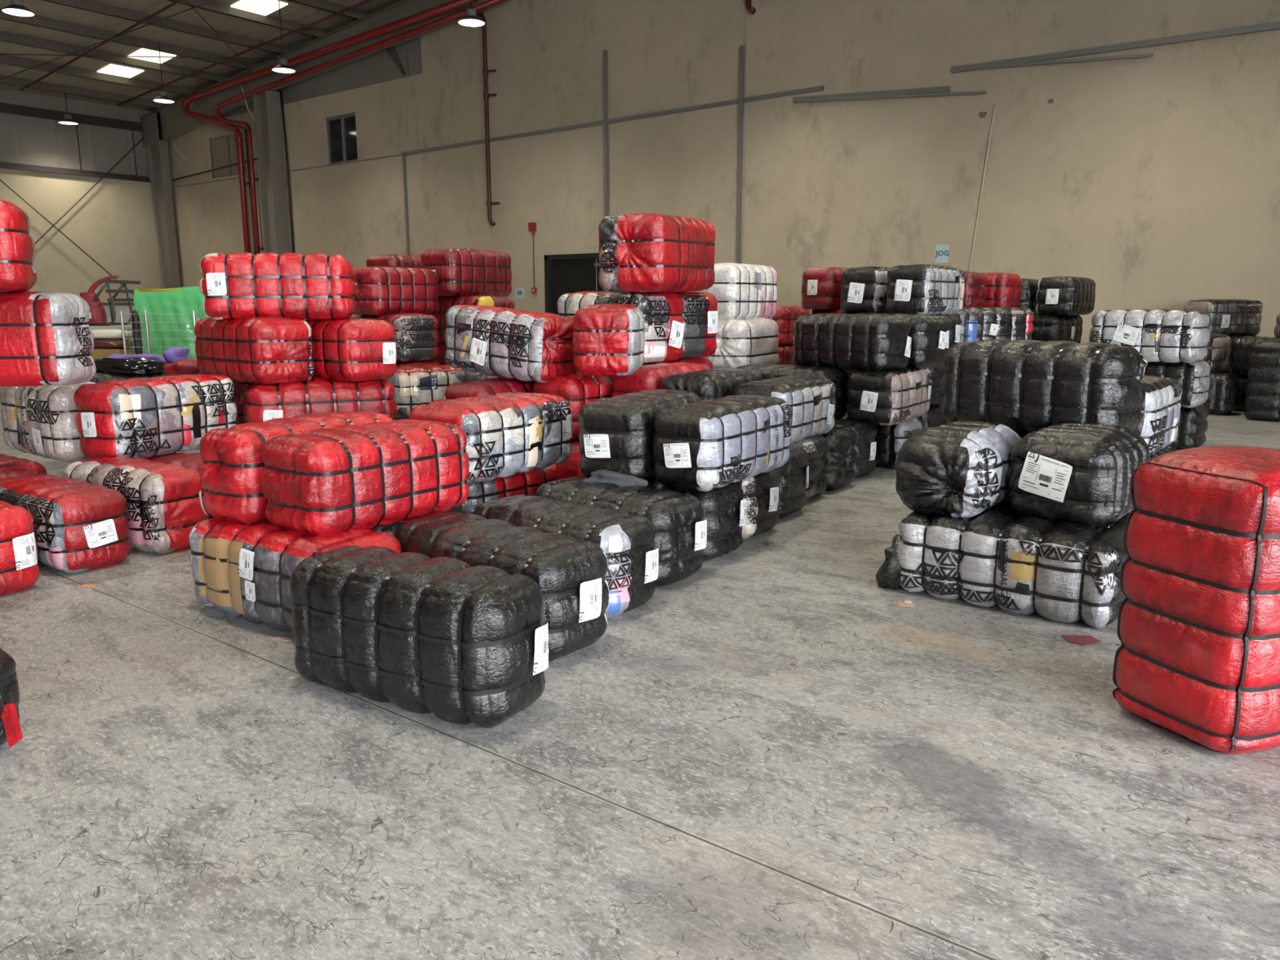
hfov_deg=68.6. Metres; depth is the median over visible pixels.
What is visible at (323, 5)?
roof beam
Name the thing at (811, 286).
label
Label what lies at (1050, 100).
trim
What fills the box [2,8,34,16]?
diffuser
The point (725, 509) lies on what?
bale
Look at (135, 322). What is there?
plastic bag
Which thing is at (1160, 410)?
bale
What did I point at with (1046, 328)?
bale
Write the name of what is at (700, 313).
bale
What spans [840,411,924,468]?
bale
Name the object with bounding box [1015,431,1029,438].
bale
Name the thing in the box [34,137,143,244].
rod
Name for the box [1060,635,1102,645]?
scrap
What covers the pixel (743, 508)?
print
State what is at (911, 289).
bale
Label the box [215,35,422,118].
cladding
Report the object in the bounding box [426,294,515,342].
bale
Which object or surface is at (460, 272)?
bale
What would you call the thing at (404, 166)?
channel
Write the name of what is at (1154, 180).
wall
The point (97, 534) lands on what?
label
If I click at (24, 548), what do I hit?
label
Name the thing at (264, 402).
bale
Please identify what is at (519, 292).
sign
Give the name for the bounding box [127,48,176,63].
window
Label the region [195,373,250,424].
bale
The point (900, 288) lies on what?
print
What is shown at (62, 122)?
diffuser
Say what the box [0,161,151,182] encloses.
trim
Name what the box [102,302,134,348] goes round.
board
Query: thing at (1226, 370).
bale
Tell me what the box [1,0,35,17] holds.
lamp
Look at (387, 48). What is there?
cable
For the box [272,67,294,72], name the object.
diffuser
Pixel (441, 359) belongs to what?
bale
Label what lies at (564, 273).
door
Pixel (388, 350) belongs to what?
print
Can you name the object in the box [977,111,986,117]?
trim
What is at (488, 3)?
pipe
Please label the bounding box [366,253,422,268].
bale
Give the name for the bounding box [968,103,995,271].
cable
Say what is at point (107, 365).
plastic sack
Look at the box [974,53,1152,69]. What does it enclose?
channel
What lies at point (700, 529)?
print
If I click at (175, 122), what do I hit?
beam
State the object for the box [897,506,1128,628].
bale
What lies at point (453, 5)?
pipe
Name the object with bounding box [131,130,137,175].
trim
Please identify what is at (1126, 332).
print
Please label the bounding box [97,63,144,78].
window
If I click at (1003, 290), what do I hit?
bale
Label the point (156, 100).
diffuser
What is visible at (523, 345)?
bale
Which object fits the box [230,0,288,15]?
window
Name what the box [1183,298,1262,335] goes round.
bale
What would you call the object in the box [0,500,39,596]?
bale
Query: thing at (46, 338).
bale
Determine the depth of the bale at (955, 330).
10.85 m
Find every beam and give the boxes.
[0,8,259,69]
[0,31,230,82]
[0,54,199,95]
[0,75,169,108]
[0,102,142,131]
[42,0,293,54]
[143,0,507,141]
[168,0,330,37]
[288,0,371,19]
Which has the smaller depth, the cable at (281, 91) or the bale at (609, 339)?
the bale at (609, 339)
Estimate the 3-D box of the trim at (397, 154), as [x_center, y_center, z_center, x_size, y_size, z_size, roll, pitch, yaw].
[-12.173,-10.254,31.283,13.340,0.060,0.012,8,13,37]
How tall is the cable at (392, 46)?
0.930 m
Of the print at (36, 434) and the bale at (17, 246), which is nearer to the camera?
the bale at (17, 246)
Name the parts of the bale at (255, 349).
film panel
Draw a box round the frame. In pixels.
[88,280,140,325]
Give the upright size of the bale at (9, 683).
0.407 m
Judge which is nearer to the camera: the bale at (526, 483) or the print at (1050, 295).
the bale at (526, 483)
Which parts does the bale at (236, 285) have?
film panel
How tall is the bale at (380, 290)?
0.533 m
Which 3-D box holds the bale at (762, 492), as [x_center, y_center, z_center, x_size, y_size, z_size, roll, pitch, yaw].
[0.438,0.085,6.804,1.180,0.491,0.576,8,13,36]
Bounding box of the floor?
[0,371,1279,959]
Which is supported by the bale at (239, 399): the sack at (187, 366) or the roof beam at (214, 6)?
the sack at (187, 366)
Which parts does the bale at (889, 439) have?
film panel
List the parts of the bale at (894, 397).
film panel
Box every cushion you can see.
[90,328,132,338]
[93,338,133,349]
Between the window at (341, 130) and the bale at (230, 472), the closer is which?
the bale at (230, 472)
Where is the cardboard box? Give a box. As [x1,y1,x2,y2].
[91,348,135,359]
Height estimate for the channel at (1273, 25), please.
0.190 m
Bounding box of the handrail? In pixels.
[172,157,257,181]
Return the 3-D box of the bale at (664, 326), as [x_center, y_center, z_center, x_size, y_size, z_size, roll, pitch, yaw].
[-0.192,-1.419,8.609,1.223,0.622,0.650,10,15,44]
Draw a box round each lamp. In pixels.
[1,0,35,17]
[57,93,78,124]
[152,41,174,103]
[271,0,295,73]
[457,0,485,26]
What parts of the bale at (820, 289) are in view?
film panel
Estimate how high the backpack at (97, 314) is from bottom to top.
0.681 m
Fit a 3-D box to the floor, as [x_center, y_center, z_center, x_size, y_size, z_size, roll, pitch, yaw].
[-6.301,1.381,2.104,64.200,0.300,43.200,8,13,37]
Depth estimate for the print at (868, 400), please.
8.62 m
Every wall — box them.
[0,168,164,302]
[167,0,1279,358]
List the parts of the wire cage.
post, wire panel, post, post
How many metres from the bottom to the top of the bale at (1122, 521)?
0.483 m
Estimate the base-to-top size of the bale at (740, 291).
0.622 m
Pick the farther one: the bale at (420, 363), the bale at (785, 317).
the bale at (785, 317)
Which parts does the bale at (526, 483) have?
film panel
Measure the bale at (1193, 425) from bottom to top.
0.502 m
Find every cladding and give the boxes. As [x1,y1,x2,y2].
[0,88,151,179]
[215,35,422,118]
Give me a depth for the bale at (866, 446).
8.56 m
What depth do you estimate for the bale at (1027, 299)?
12.87 m
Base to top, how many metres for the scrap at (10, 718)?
0.160 m
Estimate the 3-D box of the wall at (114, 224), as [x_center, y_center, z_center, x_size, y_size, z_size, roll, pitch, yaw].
[-27.390,-6.281,25.326,0.300,6.080,30.000,8,13,37]
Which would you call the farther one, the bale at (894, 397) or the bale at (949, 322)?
the bale at (949, 322)
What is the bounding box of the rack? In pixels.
[137,288,182,293]
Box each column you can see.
[140,112,180,288]
[253,89,290,254]
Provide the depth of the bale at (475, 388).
7.54 m
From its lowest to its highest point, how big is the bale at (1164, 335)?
0.563 m
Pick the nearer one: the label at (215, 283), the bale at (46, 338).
the bale at (46, 338)
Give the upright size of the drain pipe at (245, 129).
7.730 m
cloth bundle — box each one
[106,353,166,362]
[163,346,189,363]
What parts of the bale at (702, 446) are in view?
film panel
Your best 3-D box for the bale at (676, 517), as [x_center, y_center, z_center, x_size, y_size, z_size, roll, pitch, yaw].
[-0.141,0.283,5.705,1.155,0.512,0.530,9,14,40]
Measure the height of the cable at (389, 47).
0.931 m
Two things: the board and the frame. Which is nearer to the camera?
the frame
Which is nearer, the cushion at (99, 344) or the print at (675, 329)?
the print at (675, 329)
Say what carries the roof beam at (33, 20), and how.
attached to the ceiling
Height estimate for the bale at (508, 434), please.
0.504 m
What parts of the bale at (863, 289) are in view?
film panel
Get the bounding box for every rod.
[0,0,215,79]
[0,53,277,59]
[0,179,133,294]
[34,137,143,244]
[185,0,252,71]
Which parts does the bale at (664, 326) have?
film panel, film panel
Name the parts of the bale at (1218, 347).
film panel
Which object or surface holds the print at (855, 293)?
attached to the bale at (863, 289)
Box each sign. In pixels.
[515,287,524,298]
[934,244,949,262]
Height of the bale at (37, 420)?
0.586 m
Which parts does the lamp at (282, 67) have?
lamp shade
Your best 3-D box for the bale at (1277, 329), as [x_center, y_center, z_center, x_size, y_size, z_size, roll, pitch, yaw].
[9.180,-2.090,13.071,0.348,0.524,0.563,-10,14,-42]
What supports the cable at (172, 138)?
attached to the beam at (175, 122)
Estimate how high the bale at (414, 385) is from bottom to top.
0.512 m
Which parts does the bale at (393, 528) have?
film panel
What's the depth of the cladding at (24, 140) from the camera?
33.44 m
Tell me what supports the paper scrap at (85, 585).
on the floor
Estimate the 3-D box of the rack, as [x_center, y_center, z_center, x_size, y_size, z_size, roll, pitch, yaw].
[-5.868,-1.559,12.056,1.020,1.760,0.600,0,11,0]
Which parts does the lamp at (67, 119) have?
lamp shade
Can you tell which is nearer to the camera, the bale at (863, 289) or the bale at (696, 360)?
the bale at (696, 360)
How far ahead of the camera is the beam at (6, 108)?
33.26 m
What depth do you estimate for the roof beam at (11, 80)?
32.21 m
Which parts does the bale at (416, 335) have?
film panel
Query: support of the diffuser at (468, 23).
attached to the lamp at (470, 20)
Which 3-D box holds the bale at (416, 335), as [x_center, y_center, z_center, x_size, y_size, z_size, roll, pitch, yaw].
[-2.809,-1.627,10.610,1.170,0.523,0.605,9,14,39]
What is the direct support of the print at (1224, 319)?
attached to the bale at (1229, 317)
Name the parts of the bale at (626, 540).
film panel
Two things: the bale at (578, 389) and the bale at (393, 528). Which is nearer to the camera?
the bale at (393, 528)
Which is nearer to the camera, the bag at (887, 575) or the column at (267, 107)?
the bag at (887, 575)
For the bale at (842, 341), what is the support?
on the bale at (894, 397)
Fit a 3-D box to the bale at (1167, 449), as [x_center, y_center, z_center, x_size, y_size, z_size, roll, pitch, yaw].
[3.811,-0.005,7.296,0.569,0.485,1.166,9,14,39]
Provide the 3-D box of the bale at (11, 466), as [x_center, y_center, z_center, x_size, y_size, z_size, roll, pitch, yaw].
[-4.920,0.040,7.119,1.164,0.463,0.428,8,13,35]
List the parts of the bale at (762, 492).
film panel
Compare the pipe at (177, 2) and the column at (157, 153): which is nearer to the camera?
the pipe at (177, 2)
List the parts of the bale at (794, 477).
film panel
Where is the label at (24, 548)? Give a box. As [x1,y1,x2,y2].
[13,537,36,568]
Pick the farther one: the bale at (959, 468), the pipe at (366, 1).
the pipe at (366, 1)
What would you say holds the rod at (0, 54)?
attached to the ceiling
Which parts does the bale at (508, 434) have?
film panel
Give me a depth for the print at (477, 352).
7.67 m
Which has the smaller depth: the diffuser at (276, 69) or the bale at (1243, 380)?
the bale at (1243, 380)
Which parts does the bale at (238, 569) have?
film panel, film panel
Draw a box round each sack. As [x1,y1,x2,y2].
[93,357,168,373]
[162,358,199,375]
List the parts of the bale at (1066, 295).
film panel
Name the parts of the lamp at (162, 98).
lamp shade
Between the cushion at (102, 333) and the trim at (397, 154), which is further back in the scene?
the trim at (397, 154)
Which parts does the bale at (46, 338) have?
film panel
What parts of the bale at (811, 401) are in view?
film panel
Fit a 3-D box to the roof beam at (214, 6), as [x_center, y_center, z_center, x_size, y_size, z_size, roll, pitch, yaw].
[-18.280,-11.349,17.185,0.140,0.238,29.300,8,13,37]
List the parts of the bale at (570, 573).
film panel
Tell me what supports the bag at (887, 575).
on the floor
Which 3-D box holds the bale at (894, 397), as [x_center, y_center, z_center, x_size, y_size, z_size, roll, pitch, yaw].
[2.425,-0.844,9.091,0.562,0.513,1.176,7,13,33]
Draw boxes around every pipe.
[19,0,183,90]
[116,0,373,106]
[182,0,477,254]
[208,122,255,253]
[214,0,506,254]
[476,12,499,226]
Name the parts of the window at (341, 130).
pane, pane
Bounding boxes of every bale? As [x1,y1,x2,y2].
[0,200,36,291]
[0,291,96,386]
[0,381,96,462]
[0,453,46,479]
[0,473,131,573]
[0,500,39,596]
[0,647,19,745]
[62,456,208,553]
[73,374,237,458]
[88,371,167,383]
[143,453,213,518]
[188,517,400,631]
[194,316,315,383]
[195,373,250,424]
[198,411,393,524]
[199,252,355,319]
[243,377,396,422]
[261,418,469,535]
[288,545,549,728]
[302,317,396,382]
[350,312,439,361]
[351,266,439,315]
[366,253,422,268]
[371,511,440,535]
[386,364,497,419]
[394,511,608,661]
[395,360,440,368]
[408,392,572,484]
[420,248,511,297]
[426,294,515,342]
[432,342,501,377]
[440,463,555,514]
[444,304,577,383]
[444,377,535,399]
[471,494,658,618]
[533,372,613,439]
[533,476,706,586]
[555,452,582,479]
[557,290,684,362]
[570,438,580,453]
[572,303,644,376]
[577,389,701,479]
[581,474,747,560]
[598,213,715,293]
[611,361,711,396]
[641,357,712,368]
[653,395,791,491]
[660,368,762,400]
[675,291,718,358]
[700,262,777,319]
[706,317,778,368]
[732,375,835,444]
[735,363,848,418]
[736,467,781,538]
[771,305,810,345]
[776,444,808,518]
[777,344,796,365]
[791,434,827,500]
[792,313,911,371]
[800,266,848,309]
[806,307,844,315]
[822,425,857,491]
[834,417,877,479]
[840,266,890,314]
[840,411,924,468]
[844,363,945,406]
[845,400,946,428]
[847,366,933,425]
[853,312,951,352]
[857,313,949,368]
[885,264,964,315]
[895,420,1021,518]
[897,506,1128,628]
[937,314,960,348]
[940,338,1147,432]
[953,306,1033,342]
[962,271,987,306]
[981,272,1022,307]
[989,501,1131,527]
[1005,422,1150,528]
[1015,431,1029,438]
[1019,278,1038,313]
[1031,313,1083,343]
[1034,275,1095,315]
[1088,308,1211,363]
[1111,445,1279,754]
[1133,375,1182,456]
[1143,360,1210,408]
[1149,446,1177,459]
[1166,404,1208,449]
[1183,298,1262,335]
[1201,371,1238,415]
[1202,333,1230,372]
[1217,334,1262,373]
[1229,336,1275,375]
[1234,374,1248,411]
[1244,339,1279,422]
[1274,313,1279,339]
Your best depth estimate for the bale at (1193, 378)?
10.05 m
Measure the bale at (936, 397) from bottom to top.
0.507 m
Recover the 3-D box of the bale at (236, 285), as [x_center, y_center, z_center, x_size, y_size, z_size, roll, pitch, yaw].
[-2.943,-1.587,7.668,1.186,0.533,0.552,-2,11,-12]
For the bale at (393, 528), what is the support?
on the floor
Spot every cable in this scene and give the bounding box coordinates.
[172,137,185,159]
[240,84,254,121]
[280,90,294,253]
[386,48,403,74]
[389,47,404,74]
[391,45,405,74]
[742,8,747,263]
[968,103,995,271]
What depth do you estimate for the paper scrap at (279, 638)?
4.52 m
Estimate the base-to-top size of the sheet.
1.236 m
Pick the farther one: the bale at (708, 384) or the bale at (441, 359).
the bale at (441, 359)
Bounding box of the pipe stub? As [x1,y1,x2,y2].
[745,0,755,13]
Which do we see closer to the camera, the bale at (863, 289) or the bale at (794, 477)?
the bale at (794, 477)
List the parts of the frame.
arm, leg, arm, leg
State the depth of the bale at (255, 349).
7.42 m
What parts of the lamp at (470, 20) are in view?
lamp shade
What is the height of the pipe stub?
2.025 m
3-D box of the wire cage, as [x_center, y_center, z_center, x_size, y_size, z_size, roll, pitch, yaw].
[-5.616,-1.286,11.316,0.872,1.500,0.582,0,11,0]
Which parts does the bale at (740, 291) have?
film panel, film panel, film panel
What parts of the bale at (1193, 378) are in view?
film panel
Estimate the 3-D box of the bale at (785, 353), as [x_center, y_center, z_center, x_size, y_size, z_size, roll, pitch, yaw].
[2.209,-1.820,14.224,0.572,0.513,1.163,9,14,39]
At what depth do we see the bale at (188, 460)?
6.77 m
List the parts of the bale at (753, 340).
film panel, film panel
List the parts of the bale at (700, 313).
film panel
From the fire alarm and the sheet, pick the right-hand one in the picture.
the fire alarm
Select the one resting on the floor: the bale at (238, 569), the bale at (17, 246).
the bale at (238, 569)
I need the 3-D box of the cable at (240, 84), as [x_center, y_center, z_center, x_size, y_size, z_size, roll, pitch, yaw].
[-12.820,-12.254,31.015,0.734,1.718,0.076,1,11,7]
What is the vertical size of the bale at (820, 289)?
0.564 m
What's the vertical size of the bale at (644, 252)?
0.674 m
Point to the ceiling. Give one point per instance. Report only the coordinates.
(295, 12)
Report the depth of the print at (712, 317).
8.86 m
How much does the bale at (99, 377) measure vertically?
0.486 m
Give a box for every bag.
[131,310,142,354]
[875,534,903,589]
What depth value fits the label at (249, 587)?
4.59 m
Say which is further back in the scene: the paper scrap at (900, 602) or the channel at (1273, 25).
the channel at (1273, 25)
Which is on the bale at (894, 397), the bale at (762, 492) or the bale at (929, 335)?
the bale at (929, 335)
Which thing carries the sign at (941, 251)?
attached to the wall at (1154, 180)
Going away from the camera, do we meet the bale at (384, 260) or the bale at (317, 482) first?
the bale at (317, 482)
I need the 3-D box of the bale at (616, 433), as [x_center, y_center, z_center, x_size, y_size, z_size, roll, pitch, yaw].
[0.025,-0.323,6.327,0.517,0.521,1.149,5,12,25]
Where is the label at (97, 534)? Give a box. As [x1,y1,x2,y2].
[84,520,115,546]
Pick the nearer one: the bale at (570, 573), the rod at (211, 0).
the bale at (570, 573)
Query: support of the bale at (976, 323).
on the bale
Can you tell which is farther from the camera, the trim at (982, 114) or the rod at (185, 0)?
the rod at (185, 0)
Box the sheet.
[133,286,209,358]
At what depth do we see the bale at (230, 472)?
4.79 m
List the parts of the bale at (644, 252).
film panel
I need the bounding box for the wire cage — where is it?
[120,310,207,358]
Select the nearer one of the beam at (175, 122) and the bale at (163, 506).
the bale at (163, 506)
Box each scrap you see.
[0,703,22,747]
[80,583,99,588]
[271,636,293,641]
[897,600,915,606]
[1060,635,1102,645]
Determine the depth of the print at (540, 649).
3.62 m
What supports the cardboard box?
on the floor
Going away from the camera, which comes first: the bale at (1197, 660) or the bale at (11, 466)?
the bale at (1197, 660)
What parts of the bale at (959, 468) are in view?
film panel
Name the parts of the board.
trim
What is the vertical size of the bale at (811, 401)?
0.496 m
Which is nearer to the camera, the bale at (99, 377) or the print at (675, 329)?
the print at (675, 329)
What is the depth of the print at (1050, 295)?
12.58 m
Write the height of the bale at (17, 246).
0.606 m
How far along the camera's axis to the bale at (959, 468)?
5.03 m
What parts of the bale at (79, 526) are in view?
film panel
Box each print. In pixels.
[31,430,41,451]
[80,414,95,435]
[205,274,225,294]
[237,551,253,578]
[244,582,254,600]
[382,343,395,363]
[468,339,485,363]
[532,626,549,672]
[577,581,600,621]
[584,432,608,456]
[644,553,658,582]
[664,441,688,466]
[667,321,684,346]
[693,523,706,549]
[706,312,717,332]
[738,502,747,524]
[768,489,778,510]
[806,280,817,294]
[846,284,863,302]
[859,391,876,410]
[893,280,909,299]
[1044,289,1056,302]
[1114,322,1137,343]
[1220,315,1228,327]
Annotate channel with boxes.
[401,85,823,155]
[402,155,409,254]
[603,49,608,291]
[735,45,744,263]
[792,85,951,102]
[800,90,986,102]
[951,21,1279,73]
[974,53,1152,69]
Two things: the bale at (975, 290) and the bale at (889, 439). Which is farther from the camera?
the bale at (975, 290)
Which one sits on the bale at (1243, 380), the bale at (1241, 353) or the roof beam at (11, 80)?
the bale at (1241, 353)
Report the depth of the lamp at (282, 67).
24.63 m
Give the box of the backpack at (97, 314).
[79,275,119,324]
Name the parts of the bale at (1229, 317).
film panel, film panel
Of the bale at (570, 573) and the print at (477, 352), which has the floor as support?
the bale at (570, 573)
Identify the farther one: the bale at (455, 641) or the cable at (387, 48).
the cable at (387, 48)
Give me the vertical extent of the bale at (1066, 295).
0.524 m
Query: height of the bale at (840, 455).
0.546 m
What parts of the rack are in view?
rail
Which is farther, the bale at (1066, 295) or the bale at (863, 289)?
the bale at (1066, 295)
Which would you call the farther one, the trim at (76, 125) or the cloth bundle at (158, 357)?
the trim at (76, 125)
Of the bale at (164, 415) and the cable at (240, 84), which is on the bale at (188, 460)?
the bale at (164, 415)
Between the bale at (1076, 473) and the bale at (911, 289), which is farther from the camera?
the bale at (911, 289)
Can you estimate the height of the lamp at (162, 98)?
1.688 m
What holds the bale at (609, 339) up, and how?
on the bale at (647, 377)
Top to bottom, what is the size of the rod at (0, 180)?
6.525 m
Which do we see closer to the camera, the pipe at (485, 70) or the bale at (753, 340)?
the bale at (753, 340)
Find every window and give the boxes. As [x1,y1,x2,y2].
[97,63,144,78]
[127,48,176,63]
[208,133,247,178]
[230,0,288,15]
[326,112,357,164]
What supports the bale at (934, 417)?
on the floor
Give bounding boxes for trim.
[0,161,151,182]
[75,124,81,169]
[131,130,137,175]
[175,154,401,186]
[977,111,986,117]
[1047,98,1053,102]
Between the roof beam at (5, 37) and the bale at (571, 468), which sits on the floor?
the bale at (571, 468)
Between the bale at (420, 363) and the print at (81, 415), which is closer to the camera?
the print at (81, 415)
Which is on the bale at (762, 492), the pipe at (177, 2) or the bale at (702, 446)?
the bale at (702, 446)
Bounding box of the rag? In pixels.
[582,469,648,487]
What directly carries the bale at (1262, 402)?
on the floor
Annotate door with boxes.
[544,253,604,315]
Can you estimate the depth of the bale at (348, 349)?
7.59 m
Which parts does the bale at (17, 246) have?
film panel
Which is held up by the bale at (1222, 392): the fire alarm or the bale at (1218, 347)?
the bale at (1218, 347)
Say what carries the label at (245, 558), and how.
attached to the bale at (238, 569)
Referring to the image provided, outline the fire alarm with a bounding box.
[528,222,537,293]
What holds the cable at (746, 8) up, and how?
attached to the wall at (1154, 180)
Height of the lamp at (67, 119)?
1.162 m
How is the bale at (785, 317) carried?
on the bale at (785, 353)
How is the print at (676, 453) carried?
attached to the bale at (702, 446)
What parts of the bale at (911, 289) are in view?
film panel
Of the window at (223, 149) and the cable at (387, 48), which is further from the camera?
the window at (223, 149)
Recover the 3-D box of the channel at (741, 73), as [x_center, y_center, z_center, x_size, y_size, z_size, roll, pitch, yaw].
[2.201,-6.391,20.737,0.100,6.010,0.050,8,13,37]
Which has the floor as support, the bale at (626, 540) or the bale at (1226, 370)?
the bale at (626, 540)
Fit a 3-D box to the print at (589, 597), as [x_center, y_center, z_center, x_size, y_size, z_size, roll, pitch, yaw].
[-0.228,0.546,4.243,0.006,0.168,0.160,8,14,38]
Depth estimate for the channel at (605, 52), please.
22.70 m
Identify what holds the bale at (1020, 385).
on the bale at (1021, 434)
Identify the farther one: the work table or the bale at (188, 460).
the work table
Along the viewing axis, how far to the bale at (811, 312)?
12.82 m
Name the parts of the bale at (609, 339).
film panel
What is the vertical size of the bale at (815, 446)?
0.553 m
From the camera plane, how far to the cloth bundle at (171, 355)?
9.19 m
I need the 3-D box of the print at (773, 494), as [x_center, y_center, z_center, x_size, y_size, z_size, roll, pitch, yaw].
[0.926,0.134,6.488,0.006,0.155,0.151,7,13,34]
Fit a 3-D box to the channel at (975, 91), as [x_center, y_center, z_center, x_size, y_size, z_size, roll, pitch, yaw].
[4.852,-7.507,18.364,3.834,0.360,0.040,8,13,37]
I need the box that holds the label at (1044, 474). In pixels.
[1021,450,1068,498]
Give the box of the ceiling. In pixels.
[0,0,402,111]
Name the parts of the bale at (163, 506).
film panel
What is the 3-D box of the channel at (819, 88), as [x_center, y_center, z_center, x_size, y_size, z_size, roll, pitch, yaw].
[-1.584,-8.770,23.265,13.470,0.165,0.060,8,13,37]
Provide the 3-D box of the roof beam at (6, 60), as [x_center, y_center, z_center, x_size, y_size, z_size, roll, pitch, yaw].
[-24.549,-11.587,22.034,0.140,0.238,29.300,8,13,37]
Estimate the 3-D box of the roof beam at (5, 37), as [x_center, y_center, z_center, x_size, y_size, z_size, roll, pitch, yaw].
[-22.882,-11.524,20.745,0.140,0.238,29.300,8,13,37]
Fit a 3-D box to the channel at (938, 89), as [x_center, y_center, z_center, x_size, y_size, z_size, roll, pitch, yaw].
[4.539,-7.679,18.678,3.326,0.300,0.070,8,13,37]
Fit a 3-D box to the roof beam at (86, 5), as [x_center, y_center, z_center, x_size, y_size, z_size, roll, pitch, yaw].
[-19.867,-11.409,18.412,0.140,0.238,29.300,8,13,37]
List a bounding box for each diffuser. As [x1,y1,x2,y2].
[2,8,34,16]
[58,121,77,124]
[153,99,173,102]
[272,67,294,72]
[458,19,484,26]
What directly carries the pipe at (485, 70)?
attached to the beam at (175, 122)
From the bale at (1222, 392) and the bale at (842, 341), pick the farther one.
the bale at (1222, 392)
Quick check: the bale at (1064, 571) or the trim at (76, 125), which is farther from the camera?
the trim at (76, 125)
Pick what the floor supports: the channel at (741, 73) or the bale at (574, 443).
the bale at (574, 443)
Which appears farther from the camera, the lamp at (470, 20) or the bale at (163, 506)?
the lamp at (470, 20)
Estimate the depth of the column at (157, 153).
35.34 m
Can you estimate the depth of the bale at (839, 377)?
8.97 m
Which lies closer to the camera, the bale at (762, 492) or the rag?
the rag
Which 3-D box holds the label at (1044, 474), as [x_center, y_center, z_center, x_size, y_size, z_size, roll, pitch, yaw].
[2.101,-0.029,4.857,0.028,0.235,0.233,-10,15,-42]
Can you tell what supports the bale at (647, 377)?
on the bale
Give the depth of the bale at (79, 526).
5.61 m
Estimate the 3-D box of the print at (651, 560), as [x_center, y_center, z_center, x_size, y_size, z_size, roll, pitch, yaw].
[0.062,0.449,4.890,0.008,0.152,0.151,6,13,30]
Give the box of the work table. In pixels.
[89,324,131,348]

